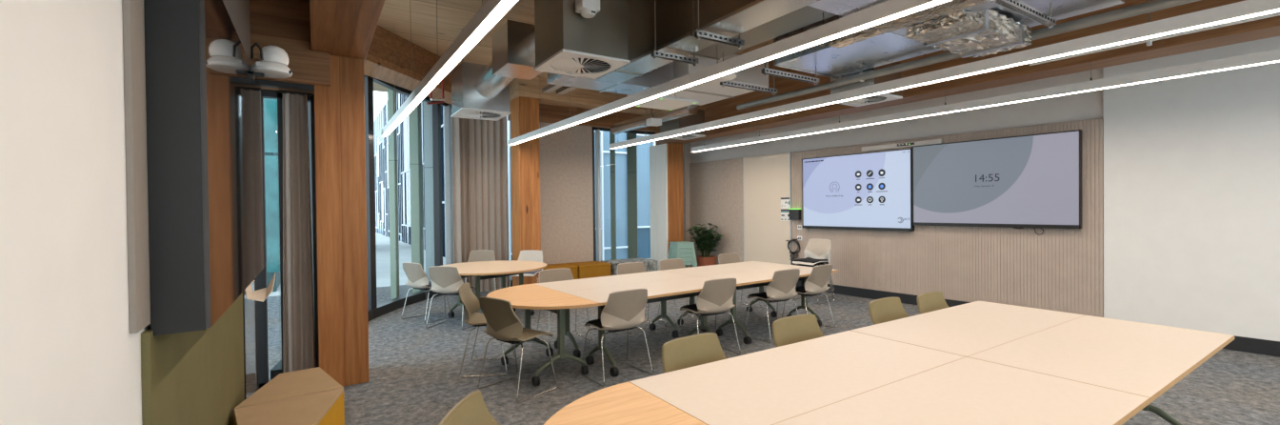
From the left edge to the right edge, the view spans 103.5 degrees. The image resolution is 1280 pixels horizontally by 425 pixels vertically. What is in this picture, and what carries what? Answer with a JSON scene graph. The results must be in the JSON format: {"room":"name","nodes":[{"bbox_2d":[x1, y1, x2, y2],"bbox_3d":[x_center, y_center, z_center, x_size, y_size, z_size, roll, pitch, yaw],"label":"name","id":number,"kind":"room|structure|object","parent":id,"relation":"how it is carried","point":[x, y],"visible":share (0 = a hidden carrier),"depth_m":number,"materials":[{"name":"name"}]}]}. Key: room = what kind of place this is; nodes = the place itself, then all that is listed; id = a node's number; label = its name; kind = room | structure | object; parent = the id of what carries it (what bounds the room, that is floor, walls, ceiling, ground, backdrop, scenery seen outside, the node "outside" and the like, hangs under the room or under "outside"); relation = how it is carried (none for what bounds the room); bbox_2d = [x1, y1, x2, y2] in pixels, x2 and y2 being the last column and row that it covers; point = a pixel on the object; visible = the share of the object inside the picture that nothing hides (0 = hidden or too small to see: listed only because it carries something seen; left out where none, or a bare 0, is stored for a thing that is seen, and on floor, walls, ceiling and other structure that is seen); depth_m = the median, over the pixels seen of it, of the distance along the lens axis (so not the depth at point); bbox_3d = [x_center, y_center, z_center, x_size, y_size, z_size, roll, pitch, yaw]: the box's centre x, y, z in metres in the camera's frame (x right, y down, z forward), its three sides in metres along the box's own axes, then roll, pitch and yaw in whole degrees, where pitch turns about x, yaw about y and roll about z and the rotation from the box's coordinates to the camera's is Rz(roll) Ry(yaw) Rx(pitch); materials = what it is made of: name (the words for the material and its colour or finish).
{"room":"meeting room","nodes":[
{"label":"meeting room","id":0,"kind":"room"},
{"bbox_2d":[0,0,251,424],"bbox_3d":[-0.744,-0.394,0.204,0.220,3.800,9.150,-1,1,-33],"label":"wall","id":1,"kind":"structure","parent":0,"point":[70,355],"depth_m":1.10,"materials":[{"name":"white paint"}]},
{"bbox_2d":[143,0,263,335],"bbox_3d":[-1.864,-0.209,2.272,0.132,1.120,1.880,-1,1,-33],"label":"wall display","id":2,"kind":"object","parent":1,"relation":"attached to","point":[204,115],"visible":1,"depth_m":1.51,"materials":[{"name":"black metal"}]},
{"bbox_2d":[250,41,292,80],"bbox_3d":[-1.933,-0.779,2.639,0.180,0.183,0.189,0,1,32],"label":"dome camera","id":3,"kind":"object","parent":2,"relation":"attached to","point":[273,62],"visible":1,"depth_m":2.60,"materials":[{"name":"white plastic"}]},
{"bbox_2d":[242,277,258,399],"bbox_3d":[-2.752,0.857,3.557,0.025,1.070,0.795,-1,1,-33],"label":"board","id":4,"kind":"object","parent":1,"relation":"attached to","point":[250,307],"visible":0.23,"depth_m":3.55,"materials":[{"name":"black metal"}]},
{"bbox_2d":[244,272,275,301],"bbox_3d":[-2.614,0.510,3.481,0.143,0.161,0.400,-1,1,-33],"label":"paper holder","id":5,"kind":"object","parent":4,"relation":"attached to","point":[261,294],"visible":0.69,"depth_m":3.47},
{"bbox_2d":[260,19,314,94],"bbox_3d":[-2.995,-1.671,4.250,0.440,1.275,0.300,-1,1,-33],"label":"wall","id":6,"kind":"structure","parent":0,"point":[263,88],"depth_m":4.23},
{"bbox_2d":[249,0,310,50],"bbox_3d":[-2.900,-1.810,4.061,0.400,0.995,0.120,-1,1,-33],"label":"trim","id":7,"kind":"structure","parent":6,"relation":"attached to","point":[280,23],"depth_m":4.02,"materials":[{"name":"wood"}]},
{"bbox_2d":[258,79,314,91],"bbox_3d":[-2.889,-1.033,4.101,0.440,0.040,0.070,-1,1,-33],"label":"trim","id":8,"kind":"structure","parent":6,"relation":"attached to","point":[263,83],"depth_m":4.08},
{"bbox_2d":[256,88,318,389],"bbox_3d":[-3.034,0.226,4.351,0.450,2.520,0.080,-1,1,-33],"label":"window","id":9,"kind":"structure","parent":6,"relation":"in","point":[261,278],"depth_m":4.29,"materials":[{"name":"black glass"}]},
{"bbox_2d":[250,42,330,86],"bbox_3d":[-2.829,-1.183,4.092,0.535,0.260,0.150,-1,1,-33],"label":"trim","id":10,"kind":"structure","parent":6,"relation":"attached to","point":[307,67],"depth_m":4.08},
{"bbox_2d":[279,89,315,372],"bbox_3d":[-2.901,0.221,4.275,0.231,2.489,0.078,-1,1,-33],"label":"curtain","id":11,"kind":"object","parent":6,"relation":"hanging from","point":[298,312],"visible":0.94,"depth_m":4.28,"materials":[{"name":"grey fabric"}]},
{"bbox_2d":[373,0,773,93],"bbox_3d":[1.492,-2.469,5.108,9.900,0.200,15.000,-1,1,-33],"label":"ceiling","id":12,"kind":"structure","parent":0,"point":[400,17],"depth_m":6.21,"materials":[{"name":"wood"}]},
{"bbox_2d":[363,25,458,104],"bbox_3d":[-3.232,-2.100,7.708,0.500,0.485,3.578,0,1,11],"label":"timber beam","id":13,"kind":"structure","parent":12,"relation":"attached to","point":[398,70],"depth_m":6.81,"materials":[{"name":"wood"}]},
{"bbox_2d":[452,116,509,292],"bbox_3d":[-2.816,-0.206,8.929,0.945,3.244,0.200,-1,1,-28],"label":"curtain","id":14,"kind":"object","parent":13,"relation":"hanging from","point":[479,146],"visible":0.82,"depth_m":8.99,"materials":[{"name":"beige fabric"}]},
{"bbox_2d":[380,0,519,137],"bbox_3d":[-0.464,-1.694,2.233,0.078,1.250,11.878,-1,1,-33],"label":"linear light","id":15,"kind":"object","parent":12,"relation":"hanging from","point":[491,11],"visible":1,"depth_m":3.49,"materials":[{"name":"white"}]},
{"bbox_2d":[450,28,511,120],"bbox_3d":[-2.087,-1.807,6.580,0.610,1.080,0.620,-1,1,-33],"label":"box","id":16,"kind":"object","parent":12,"relation":"hanging from","point":[467,102],"visible":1,"depth_m":6.34,"materials":[{"name":"metal"}]},
{"bbox_2d":[475,60,514,97],"bbox_3d":[-1.670,-1.641,5.963,0.334,0.401,0.918,-1,1,-33],"label":"duct","id":17,"kind":"object","parent":16,"relation":"attached to","point":[489,85],"visible":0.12,"depth_m":5.96,"materials":[{"name":"metal"}]},
{"bbox_2d":[491,19,543,79],"bbox_3d":[-1.270,-1.698,5.349,0.450,0.430,0.555,-1,1,-33],"label":"box","id":18,"kind":"object","parent":17,"relation":"attached to","point":[511,57],"visible":0.57,"depth_m":5.11,"materials":[{"name":"metal"}]},
{"bbox_2d":[533,0,629,79],"bbox_3d":[-0.511,-1.787,4.288,0.605,1.095,0.620,-1,1,-33],"label":"ceiling air vent","id":19,"kind":"object","parent":12,"relation":"hanging from","point":[567,42],"visible":1,"depth_m":4.11,"materials":[{"name":"metal"}]},
{"bbox_2d":[575,0,599,18],"bbox_3d":[-0.405,-1.589,3.902,0.155,0.145,0.146,-1,1,-33],"label":"smoke detector","id":20,"kind":"object","parent":19,"relation":"attached to","point":[588,9],"visible":1,"depth_m":3.86,"materials":[{"name":"white plastic"}]},
{"bbox_2d":[610,104,698,134],"bbox_3d":[0.153,-1.931,8.558,0.200,0.920,2.350,-1,1,-33],"label":"pipe","id":21,"kind":"object","parent":12,"relation":"hanging from","point":[666,115],"visible":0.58,"depth_m":8.33,"materials":[{"name":"metal"}]},
{"bbox_2d":[650,0,698,65],"bbox_3d":[0.301,-1.825,4.369,0.480,1.048,0.045,-1,1,-33],"label":"channel","id":22,"kind":"object","parent":12,"relation":"hanging from","point":[654,53],"visible":0.96,"depth_m":4.33,"materials":[{"name":"metal"}]},
{"bbox_2d":[594,0,819,83],"bbox_3d":[0.605,-1.698,3.918,0.330,0.630,3.550,-1,1,-33],"label":"duct","id":23,"kind":"object","parent":22,"relation":"on","point":[675,20],"visible":0.75,"depth_m":4.14,"materials":[{"name":"metal"}]},
{"bbox_2d":[546,61,673,94],"bbox_3d":[-0.312,-1.612,5.718,1.400,0.420,0.460,-1,1,-33],"label":"duct","id":24,"kind":"object","parent":23,"relation":"attached to","point":[662,74],"visible":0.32,"depth_m":5.69,"materials":[{"name":"metal"}]},
{"bbox_2d":[635,94,698,110],"bbox_3d":[0.308,-1.344,5.945,0.540,0.160,0.540,-1,1,-33],"label":"ceiling panel","id":25,"kind":"object","parent":24,"relation":"hanging from","point":[669,103],"visible":0.94,"depth_m":5.87,"materials":[{"name":"white metal"}]},
{"bbox_2d":[808,0,1000,35],"bbox_3d":[2.064,-1.685,3.030,1.165,0.567,1.710,-1,1,-33],"label":"duct","id":26,"kind":"object","parent":23,"relation":"attached to","point":[841,8],"visible":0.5,"depth_m":3.47,"materials":[{"name":"metal"}]},
{"bbox_2d":[829,0,988,48],"bbox_3d":[1.866,-1.370,3.629,0.112,0.077,1.112,-1,1,-33],"label":"duct","id":27,"kind":"object","parent":26,"relation":"hanging from","point":[953,6],"visible":0.79,"depth_m":3.56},
{"bbox_2d":[773,0,1124,79],"bbox_3d":[2.477,-1.765,4.463,1.040,0.495,2.445,-1,1,-33],"label":"duct","id":28,"kind":"object","parent":26,"relation":"attached to","point":[888,48],"visible":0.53,"depth_m":4.78,"materials":[{"name":"metal"}]},
{"bbox_2d":[761,61,819,84],"bbox_3d":[1.515,-1.422,5.043,0.800,0.203,0.045,-1,1,-33],"label":"channel","id":29,"kind":"object","parent":28,"relation":"attached to","point":[770,71],"visible":0.97,"depth_m":5.01,"materials":[{"name":"metal"}]},
{"bbox_2d":[736,0,1199,110],"bbox_3d":[3.049,-1.473,4.448,0.076,0.128,6.200,-1,1,-33],"label":"pipe","id":30,"kind":"object","parent":28,"relation":"hanging from","point":[1155,5],"visible":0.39,"depth_m":4.62,"materials":[{"name":"metal"}]},
{"bbox_2d":[905,9,1031,58],"bbox_3d":[2.625,-1.429,4.009,1.094,0.175,0.450,-1,1,-33],"label":"duct","id":31,"kind":"object","parent":28,"relation":"hanging from","point":[982,33],"visible":0.88,"depth_m":3.88,"materials":[{"name":"metal"}]},
{"bbox_2d":[990,0,1056,28],"bbox_3d":[2.607,-1.427,3.426,0.970,0.183,0.045,-1,1,-33],"label":"channel","id":32,"kind":"object","parent":28,"relation":"hanging from","point":[1016,6],"visible":1,"depth_m":3.46,"materials":[{"name":"metal"}]},
{"bbox_2d":[660,109,705,139],"bbox_3d":[0.725,-1.849,8.706,0.580,1.100,0.560,-1,1,-33],"label":"box","id":33,"kind":"object","parent":12,"relation":"hanging from","point":[698,117],"visible":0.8,"depth_m":8.55,"materials":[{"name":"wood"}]},
{"bbox_2d":[627,53,768,105],"bbox_3d":[0.735,-1.760,6.675,1.320,0.355,1.350,-1,1,-33],"label":"duct","id":34,"kind":"object","parent":12,"relation":"hanging from","point":[706,92],"visible":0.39,"depth_m":6.38,"materials":[{"name":"silver metal"}]},
{"bbox_2d":[693,0,744,48],"bbox_3d":[0.609,-1.823,3.889,0.480,1.048,0.045,-1,1,-33],"label":"channel","id":35,"kind":"object","parent":12,"relation":"hanging from","point":[699,34],"visible":1,"depth_m":3.85,"materials":[{"name":"metal"}]},
{"bbox_2d":[508,0,951,145],"bbox_3d":[1.094,-1.721,3.322,0.078,1.250,12.028,-1,1,-33],"label":"linear light","id":36,"kind":"object","parent":12,"relation":"hanging from","point":[891,10],"visible":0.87,"depth_m":3.61,"materials":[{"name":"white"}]},
{"bbox_2d":[691,5,836,59],"bbox_3d":[0.959,-1.879,4.658,0.820,0.420,1.615,-1,1,-33],"label":"duct","id":37,"kind":"object","parent":12,"relation":"hanging from","point":[807,15],"visible":0.14,"depth_m":4.66,"materials":[{"name":"metal"}]},
{"bbox_2d":[830,61,902,106],"bbox_3d":[2.583,-1.838,5.793,0.540,1.100,0.570,-1,1,-33],"label":"box","id":38,"kind":"object","parent":12,"relation":"hanging from","point":[892,95],"visible":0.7,"depth_m":5.67,"materials":[{"name":"metal"}]},
{"bbox_2d":[609,0,1279,149],"bbox_3d":[2.645,-1.746,4.146,0.078,1.250,11.738,-1,1,-33],"label":"linear light","id":39,"kind":"object","parent":12,"relation":"hanging from","point":[1248,9],"visible":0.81,"depth_m":3.76,"materials":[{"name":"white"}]},
{"bbox_2d":[1028,0,1279,65],"bbox_3d":[4.440,-1.858,3.438,0.044,1.050,3.000,-1,1,-33],"label":"linear light","id":40,"kind":"object","parent":12,"relation":"hanging from","point":[1149,42],"visible":0.58,"depth_m":3.98,"materials":[{"name":"white plastic"}]},
{"bbox_2d":[507,100,690,267],"bbox_3d":[-0.527,-0.504,10.433,4.400,3.800,0.170,-1,1,-33],"label":"wall","id":41,"kind":"structure","parent":0,"point":[566,154],"depth_m":9.81,"materials":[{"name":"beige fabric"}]},
{"bbox_2d":[539,103,655,131],"bbox_3d":[-0.522,-2.058,10.291,3.660,0.670,0.095,-1,1,-33],"label":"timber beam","id":42,"kind":"structure","parent":41,"relation":"attached to","point":[548,113],"depth_m":9.84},
{"bbox_2d":[592,126,656,261],"bbox_3d":[-0.015,-0.173,10.792,2.320,3.120,0.120,-1,1,-33],"label":"window","id":43,"kind":"structure","parent":41,"relation":"in","point":[596,201],"depth_m":10.21,"materials":[{"name":"clear glass"}]},
{"bbox_2d":[649,143,668,270],"bbox_3d":[0.394,-0.015,10.622,0.030,2.800,0.610,-1,1,-33],"label":"trim","id":44,"kind":"structure","parent":41,"relation":"attached to","point":[658,153],"depth_m":10.59,"materials":[{"name":"paint"}]},
{"bbox_2d":[267,276,1279,424],"bbox_3d":[1.533,1.490,5.149,9.900,0.120,15.000,-1,1,-33],"label":"floor","id":45,"kind":"structure","parent":0,"point":[414,369],"depth_m":4.84,"materials":[{"name":"carpet"}]},
{"bbox_2d":[233,387,344,424],"bbox_3d":[-1.808,1.267,2.610,0.510,0.450,0.575,-1,1,-33],"label":"ottoman","id":46,"kind":"object","parent":45,"relation":"on","point":[325,408],"visible":1,"depth_m":2.67,"materials":[{"name":"yellow fabric"}]},
{"bbox_2d":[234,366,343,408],"bbox_3d":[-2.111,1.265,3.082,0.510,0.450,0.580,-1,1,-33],"label":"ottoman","id":47,"kind":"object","parent":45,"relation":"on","point":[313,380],"visible":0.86,"depth_m":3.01,"materials":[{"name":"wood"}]},
{"bbox_2d":[314,54,369,386],"bbox_3d":[-2.653,0.076,4.477,0.370,2.810,0.450,-1,1,-33],"label":"column","id":48,"kind":"structure","parent":45,"relation":"on","point":[339,108],"depth_m":4.29,"materials":[{"name":"wood"}]},
{"bbox_2d":[309,0,384,63],"bbox_3d":[-0.252,-1.805,0.687,0.400,0.980,9.400,-1,1,-33],"label":"timber beam","id":49,"kind":"structure","parent":48,"relation":"on","point":[342,28],"depth_m":3.58,"materials":[{"name":"wood"}]},
{"bbox_2d":[401,261,450,322],"bbox_3d":[-2.933,1.061,6.926,0.511,0.793,0.470,0,1,31],"label":"chair","id":50,"kind":"object","parent":45,"relation":"on","point":[417,278],"visible":0.85,"depth_m":6.73,"materials":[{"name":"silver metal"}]},
{"bbox_2d":[425,265,478,329],"bbox_3d":[-2.399,1.060,6.484,0.511,0.793,0.470,0,1,12],"label":"chair","id":51,"kind":"object","parent":45,"relation":"on","point":[447,280],"visible":0.76,"depth_m":6.28,"materials":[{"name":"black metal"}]},
{"bbox_2d":[439,390,499,424],"bbox_3d":[-0.431,1.088,1.808,0.470,0.793,0.511,-1,1,2],"label":"chair","id":52,"kind":"object","parent":45,"relation":"on","point":[471,410],"visible":1,"depth_m":1.91,"materials":[{"name":"green plastic"}]},
{"bbox_2d":[458,282,515,377],"bbox_3d":[-1.435,1.068,4.764,0.470,0.793,0.511,-1,1,-7],"label":"chair","id":53,"kind":"object","parent":45,"relation":"on","point":[470,303],"visible":0.8,"depth_m":4.75,"materials":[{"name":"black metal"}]},
{"bbox_2d":[442,260,547,317],"bbox_3d":[-2.070,1.098,7.030,1.540,0.700,1.540,0,1,37],"label":"round table","id":54,"kind":"object","parent":45,"relation":"on","point":[488,270],"visible":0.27,"depth_m":6.91,"materials":[{"name":"brown wood"}]},
{"bbox_2d":[477,296,557,402],"bbox_3d":[-1.025,1.070,4.188,0.511,0.793,0.470,0,1,37],"label":"chair","id":55,"kind":"object","parent":45,"relation":"on","point":[503,324],"visible":1,"depth_m":4.01,"materials":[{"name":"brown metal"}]},
{"bbox_2d":[510,96,540,286],"bbox_3d":[-2.026,-0.282,8.942,0.375,3.420,0.440,-1,1,-33],"label":"column","id":56,"kind":"structure","parent":45,"relation":"on","point":[525,156],"depth_m":8.77,"materials":[{"name":"wood"}]},
{"bbox_2d":[509,77,660,115],"bbox_3d":[-0.893,-2.202,9.662,3.120,0.370,0.440,-1,1,-33],"label":"timber beam","id":57,"kind":"structure","parent":56,"relation":"on","point":[583,98],"depth_m":9.22,"materials":[{"name":"wood"}]},
{"bbox_2d":[509,250,542,286],"bbox_3d":[-1.849,1.036,8.278,0.511,0.793,0.470,-1,1,7],"label":"chair","id":58,"kind":"object","parent":45,"relation":"on","point":[525,255],"visible":0.57,"depth_m":8.46,"materials":[{"name":"grey plastic"}]},
{"bbox_2d":[486,283,599,386],"bbox_3d":[-0.992,1.112,4.618,0.749,0.700,1.380,-1,1,-36],"label":"end table","id":59,"kind":"object","parent":45,"relation":"on","point":[529,296],"visible":0.87,"depth_m":4.43,"materials":[{"name":"brown wood"}]},
{"bbox_2d":[536,268,592,346],"bbox_3d":[-0.868,1.052,5.694,0.511,0.793,0.470,-1,1,-33],"label":"chair","id":60,"kind":"object","parent":45,"relation":"on","point":[552,274],"visible":0.37,"depth_m":5.84,"materials":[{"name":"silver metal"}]},
{"bbox_2d":[565,260,610,279],"bbox_3d":[-0.979,1.185,9.572,0.660,0.450,0.600,-1,1,-33],"label":"ottoman","id":61,"kind":"object","parent":45,"relation":"on","point":[588,269],"visible":0.54,"depth_m":9.34,"materials":[{"name":"fabric"}]},
{"bbox_2d":[565,260,610,268],"bbox_3d":[-0.981,0.985,9.570,0.660,0.050,0.600,-1,1,-33],"label":"cushion","id":62,"kind":"object","parent":61,"relation":"on","point":[588,264],"depth_m":9.40,"materials":[{"name":"fabric"}]},
{"bbox_2d":[535,270,694,358],"bbox_3d":[-0.238,1.094,5.585,1.716,0.700,0.689,-1,1,-36],"label":"folding table","id":63,"kind":"object","parent":45,"relation":"on","point":[571,285],"visible":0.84,"depth_m":5.50,"materials":[{"name":"white laminate"}]},
{"bbox_2d":[580,288,653,386],"bbox_3d":[-0.214,1.058,4.517,0.511,0.793,0.470,-1,1,-35],"label":"chair","id":64,"kind":"object","parent":45,"relation":"on","point":[623,310],"visible":1,"depth_m":4.34,"materials":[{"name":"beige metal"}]},
{"bbox_2d":[543,381,707,424],"bbox_3d":[0.059,1.133,1.574,0.749,0.700,1.380,-1,1,-33],"label":"end table","id":65,"kind":"object","parent":45,"relation":"on","point":[626,403],"visible":1,"depth_m":1.98,"materials":[{"name":"brown wood"}]},
{"bbox_2d":[600,257,657,275],"bbox_3d":[-0.214,1.173,10.010,0.940,0.450,0.630,-1,1,-33],"label":"ottoman","id":66,"kind":"object","parent":45,"relation":"on","point":[650,265],"visible":0.37,"depth_m":9.89,"materials":[{"name":"fabric"}]},
{"bbox_2d":[600,257,657,265],"bbox_3d":[-0.216,0.973,10.008,0.940,0.050,0.630,-1,1,-33],"label":"cushion","id":67,"kind":"object","parent":66,"relation":"on","point":[647,262],"depth_m":9.92,"materials":[{"name":"fabric"}]},
{"bbox_2d":[617,261,666,333],"bbox_3d":[-0.005,1.037,6.265,0.511,0.793,0.470,-1,1,-32],"label":"chair","id":68,"kind":"object","parent":45,"relation":"on","point":[633,267],"visible":0.3,"depth_m":6.43,"materials":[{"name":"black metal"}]},
{"bbox_2d":[563,276,741,376],"bbox_3d":[0.165,1.095,5.024,1.716,0.700,0.690,-1,1,-36],"label":"folding table","id":69,"kind":"object","parent":45,"relation":"on","point":[687,287],"visible":0.53,"depth_m":4.90,"materials":[{"name":"white laminate"}]},
{"bbox_2d":[665,142,683,250],"bbox_3d":[0.626,-0.023,10.658,0.390,2.810,0.460,-1,1,-33],"label":"column","id":70,"kind":"structure","parent":45,"relation":"on","point":[675,195],"depth_m":10.45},
{"bbox_2d":[655,0,1279,144],"bbox_3d":[3.946,-1.899,5.438,0.390,0.980,12.800,-1,1,-33],"label":"timber beam","id":71,"kind":"structure","parent":70,"relation":"on","point":[1266,28],"depth_m":5.25,"materials":[{"name":"wood"}]},
{"bbox_2d":[691,48,1279,152],"bbox_3d":[4.108,-1.274,4.915,0.078,0.258,11.448,-1,1,-33],"label":"linear light","id":72,"kind":"object","parent":71,"relation":"hanging from","point":[1269,56],"visible":1,"depth_m":5.00,"materials":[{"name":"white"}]},
{"bbox_2d":[661,332,726,372],"bbox_3d":[0.404,1.071,2.583,0.511,0.793,0.470,-1,1,-36],"label":"chair","id":73,"kind":"object","parent":45,"relation":"on","point":[695,350],"visible":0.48,"depth_m":2.74,"materials":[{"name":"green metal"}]},
{"bbox_2d":[686,222,723,266],"bbox_3d":[1.332,0.808,10.455,0.737,1.137,0.764,-1,1,-33],"label":"potted plant","id":74,"kind":"object","parent":45,"relation":"on","point":[706,235],"visible":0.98,"depth_m":10.37,"materials":[{"name":"green plant"}]},
{"bbox_2d":[678,277,740,354],"bbox_3d":[0.690,1.042,5.145,0.511,0.793,0.470,-1,1,-30],"label":"chair","id":75,"kind":"object","parent":45,"relation":"on","point":[715,297],"visible":0.94,"depth_m":4.96,"materials":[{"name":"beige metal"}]},
{"bbox_2d":[663,260,789,331],"bbox_3d":[1.159,1.069,6.588,1.716,0.700,0.689,-1,1,-36],"label":"folding table","id":76,"kind":"object","parent":45,"relation":"on","point":[749,265],"visible":0.65,"depth_m":6.53,"materials":[{"name":"white laminate"}]},
{"bbox_2d":[700,264,838,343],"bbox_3d":[1.561,1.070,6.028,1.716,0.700,0.690,-1,1,-36],"label":"folding table","id":77,"kind":"object","parent":45,"relation":"on","point":[759,277],"visible":0.72,"depth_m":5.83,"materials":[{"name":"white laminate"}]},
{"bbox_2d":[744,268,799,342],"bbox_3d":[1.532,1.026,5.805,0.511,0.793,0.470,-1,1,-31],"label":"chair","id":78,"kind":"object","parent":45,"relation":"on","point":[782,288],"visible":0.95,"depth_m":5.62,"materials":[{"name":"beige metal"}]},
{"bbox_2d":[628,330,966,424],"bbox_3d":[0.833,1.115,2.486,1.654,0.700,0.689,-1,1,-33],"label":"folding table","id":79,"kind":"object","parent":45,"relation":"on","point":[778,384],"visible":0.9,"depth_m":2.35,"materials":[{"name":"white laminate"}]},
{"bbox_2d":[772,314,824,346],"bbox_3d":[1.103,1.059,3.049,0.511,0.793,0.470,-1,1,-32],"label":"chair","id":80,"kind":"object","parent":45,"relation":"on","point":[794,329],"visible":0.35,"depth_m":3.22,"materials":[{"name":"plastic"}]},
{"bbox_2d":[781,263,835,327],"bbox_3d":[2.046,1.017,6.170,0.511,0.793,0.470,-1,1,-37],"label":"chair","id":81,"kind":"object","parent":45,"relation":"on","point":[816,283],"visible":0.86,"depth_m":5.98,"materials":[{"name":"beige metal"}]},
{"bbox_2d":[793,254,834,304],"bbox_3d":[2.704,0.991,7.943,0.470,0.793,0.511,-1,1,-36],"label":"chair","id":82,"kind":"object","parent":45,"relation":"on","point":[830,254],"visible":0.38,"depth_m":7.84,"materials":[{"name":"silver metal"}]},
{"bbox_2d":[792,238,834,292],"bbox_3d":[2.702,0.821,7.942,0.470,0.793,0.511,-1,1,-36],"label":"chair","id":83,"kind":"object","parent":82,"relation":"on","point":[816,250],"visible":0.87,"depth_m":8.00,"materials":[{"name":"beige plastic"}]},
{"bbox_2d":[868,297,908,324],"bbox_3d":[1.964,1.044,3.632,0.511,0.793,0.470,-1,1,-33],"label":"chair","id":84,"kind":"object","parent":45,"relation":"on","point":[887,309],"visible":0.38,"depth_m":3.80,"materials":[{"name":"green fabric"}]},
{"bbox_2d":[916,291,949,313],"bbox_3d":[2.443,1.037,3.868,0.511,0.793,0.470,-1,1,-35],"label":"chair","id":85,"kind":"object","parent":45,"relation":"on","point":[930,301],"visible":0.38,"depth_m":4.04,"materials":[{"name":"plastic"}]},
{"bbox_2d":[772,356,1150,424],"bbox_3d":[1.208,1.117,1.907,1.654,0.700,0.689,-1,1,-33],"label":"folding table","id":86,"kind":"object","parent":45,"relation":"on","point":[966,390],"visible":1,"depth_m":2.04,"materials":[{"name":"white laminate"}]},
{"bbox_2d":[850,300,1084,356],"bbox_3d":[2.259,1.091,3.411,1.738,0.700,0.689,-1,1,-33],"label":"folding table","id":87,"kind":"object","parent":45,"relation":"on","point":[972,328],"visible":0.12,"depth_m":3.29,"materials":[{"name":"white laminate"}]},
{"bbox_2d":[967,315,1234,424],"bbox_3d":[2.634,1.093,2.832,1.738,0.700,0.689,-1,1,-33],"label":"folding table","id":88,"kind":"object","parent":45,"relation":"on","point":[1144,359],"visible":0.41,"depth_m":2.69,"materials":[{"name":"white laminate"}]},
{"bbox_2d":[690,36,1279,340],"bbox_3d":[5.099,-0.520,6.340,0.222,3.800,13.190,-1,1,-37],"label":"wall","id":89,"kind":"structure","parent":0,"point":[1191,164],"depth_m":5.38,"materials":[{"name":"white paint"}]},
{"bbox_2d":[689,157,743,266],"bbox_3d":[1.618,0.058,10.777,0.035,2.325,1.595,-1,1,-37],"label":"wall","id":90,"kind":"structure","parent":89,"relation":"attached to","point":[716,189],"depth_m":10.65,"materials":[{"name":"paint"}]},
{"bbox_2d":[791,118,1103,317],"bbox_3d":[4.069,0.066,7.544,0.035,2.325,4.273,-1,1,-37],"label":"wall panel","id":91,"kind":"object","parent":89,"relation":"attached to","point":[1058,270],"visible":0.53,"depth_m":6.75,"materials":[{"name":"wood"}]},
{"bbox_2d":[742,152,792,264],"bbox_3d":[2.431,0.058,9.691,0.040,2.320,1.118,-1,1,-37],"label":"door","id":92,"kind":"structure","parent":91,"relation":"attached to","point":[767,179],"depth_m":9.66,"materials":[{"name":"wood"}]},
{"bbox_2d":[801,148,914,231],"bbox_3d":[3.472,-0.335,8.215,0.086,1.225,1.869,-1,1,-37],"label":"wall screen","id":93,"kind":"object","parent":91,"relation":"attached to","point":[866,190],"visible":1,"depth_m":8.09,"materials":[{"name":"white glass"}]},
{"bbox_2d":[861,139,942,151],"bbox_3d":[3.927,-1.013,7.635,0.050,0.067,1.184,-1,1,-37],"label":"bar","id":94,"kind":"object","parent":91,"relation":"attached to","point":[934,141],"visible":1,"depth_m":7.58,"materials":[{"name":"paint"}]},
{"bbox_2d":[912,129,1081,228],"bbox_3d":[4.620,-0.390,6.700,0.086,1.163,1.904,-1,1,-37],"label":"wall screen","id":95,"kind":"object","parent":91,"relation":"attached to","point":[1030,180],"visible":1,"depth_m":6.54,"materials":[{"name":"grey glass"}]},
{"bbox_2d":[690,266,1279,357],"bbox_3d":[5.090,1.308,6.238,0.023,0.148,13.030,-1,1,-37],"label":"baseboard","id":96,"kind":"structure","parent":89,"relation":"attached to","point":[1240,343],"depth_m":7.09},
{"bbox_3d":[-2.929,-2.151,7.317,3.716,0.390,4.813,-1,1,-33],"label":"wall","id":97,"kind":"structure","parent":0,"visible":0},
{"bbox_2d":[270,74,512,379],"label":"window","id":98,"kind":"structure","parent":97,"relation":"in","point":[374,310],"depth_m":7.86,"materials":[{"name":"clear glass"}]},
{"label":"outside","id":99,"kind":"structure","parent":0,"visible":0},
{"bbox_2d":[268,232,650,296],"bbox_3d":[-6.835,1.500,27.347,42.000,0.170,42.600,-1,1,-33],"label":"terrace","id":100,"kind":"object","parent":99,"point":[383,250],"depth_m":16.14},
{"bbox_2d":[263,98,279,291],"bbox_3d":[-12.194,-4.347,9.992,8.400,12.000,4.980,-1,1,-33],"label":"building","id":101,"kind":"structure","parent":100,"relation":"on","point":[270,128],"depth_m":10.14,"materials":[{"name":"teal glass"}]},
{"bbox_2d":[387,88,399,299],"bbox_3d":[-3.998,-1.614,8.146,0.180,6.400,0.180,-1,1,0],"label":"post","id":102,"kind":"object","parent":100,"relation":"on","point":[392,137],"visible":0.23,"depth_m":8.12,"materials":[{"name":"green metal"}]},
{"bbox_2d":[409,102,423,293],"bbox_3d":[-3.952,-1.622,8.889,0.235,6.400,0.235,-1,1,0],"label":"post","id":103,"kind":"object","parent":100,"relation":"on","point":[415,116],"visible":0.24,"depth_m":8.83,"materials":[{"name":"green metal"}]},
{"bbox_2d":[422,100,435,280],"bbox_3d":[-4.016,-1.629,9.655,0.260,6.400,0.260,-1,1,0],"label":"post","id":104,"kind":"object","parent":100,"relation":"on","point":[427,109],"visible":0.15,"depth_m":9.58,"materials":[{"name":"grey metal"}]},
{"bbox_2d":[373,93,655,260],"bbox_3d":[-3.920,-2.742,33.244,22.600,8.130,33.800,-1,1,-33],"label":"office building","id":105,"kind":"structure","parent":100,"relation":"on","point":[381,143],"depth_m":16.05,"materials":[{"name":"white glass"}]},
{"bbox_2d":[609,131,616,259],"bbox_3d":[-0.618,-1.682,11.303,0.190,6.400,0.190,-1,1,0],"label":"post","id":106,"kind":"object","parent":100,"relation":"on","point":[611,135],"visible":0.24,"depth_m":11.26,"materials":[{"name":"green metal"}]},
{"bbox_2d":[626,133,638,258],"bbox_3d":[-0.189,-1.689,11.578,0.300,6.400,0.300,-1,1,0],"label":"post","id":107,"kind":"object","parent":100,"relation":"on","point":[631,150],"visible":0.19,"depth_m":11.48,"materials":[{"name":"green metal"}]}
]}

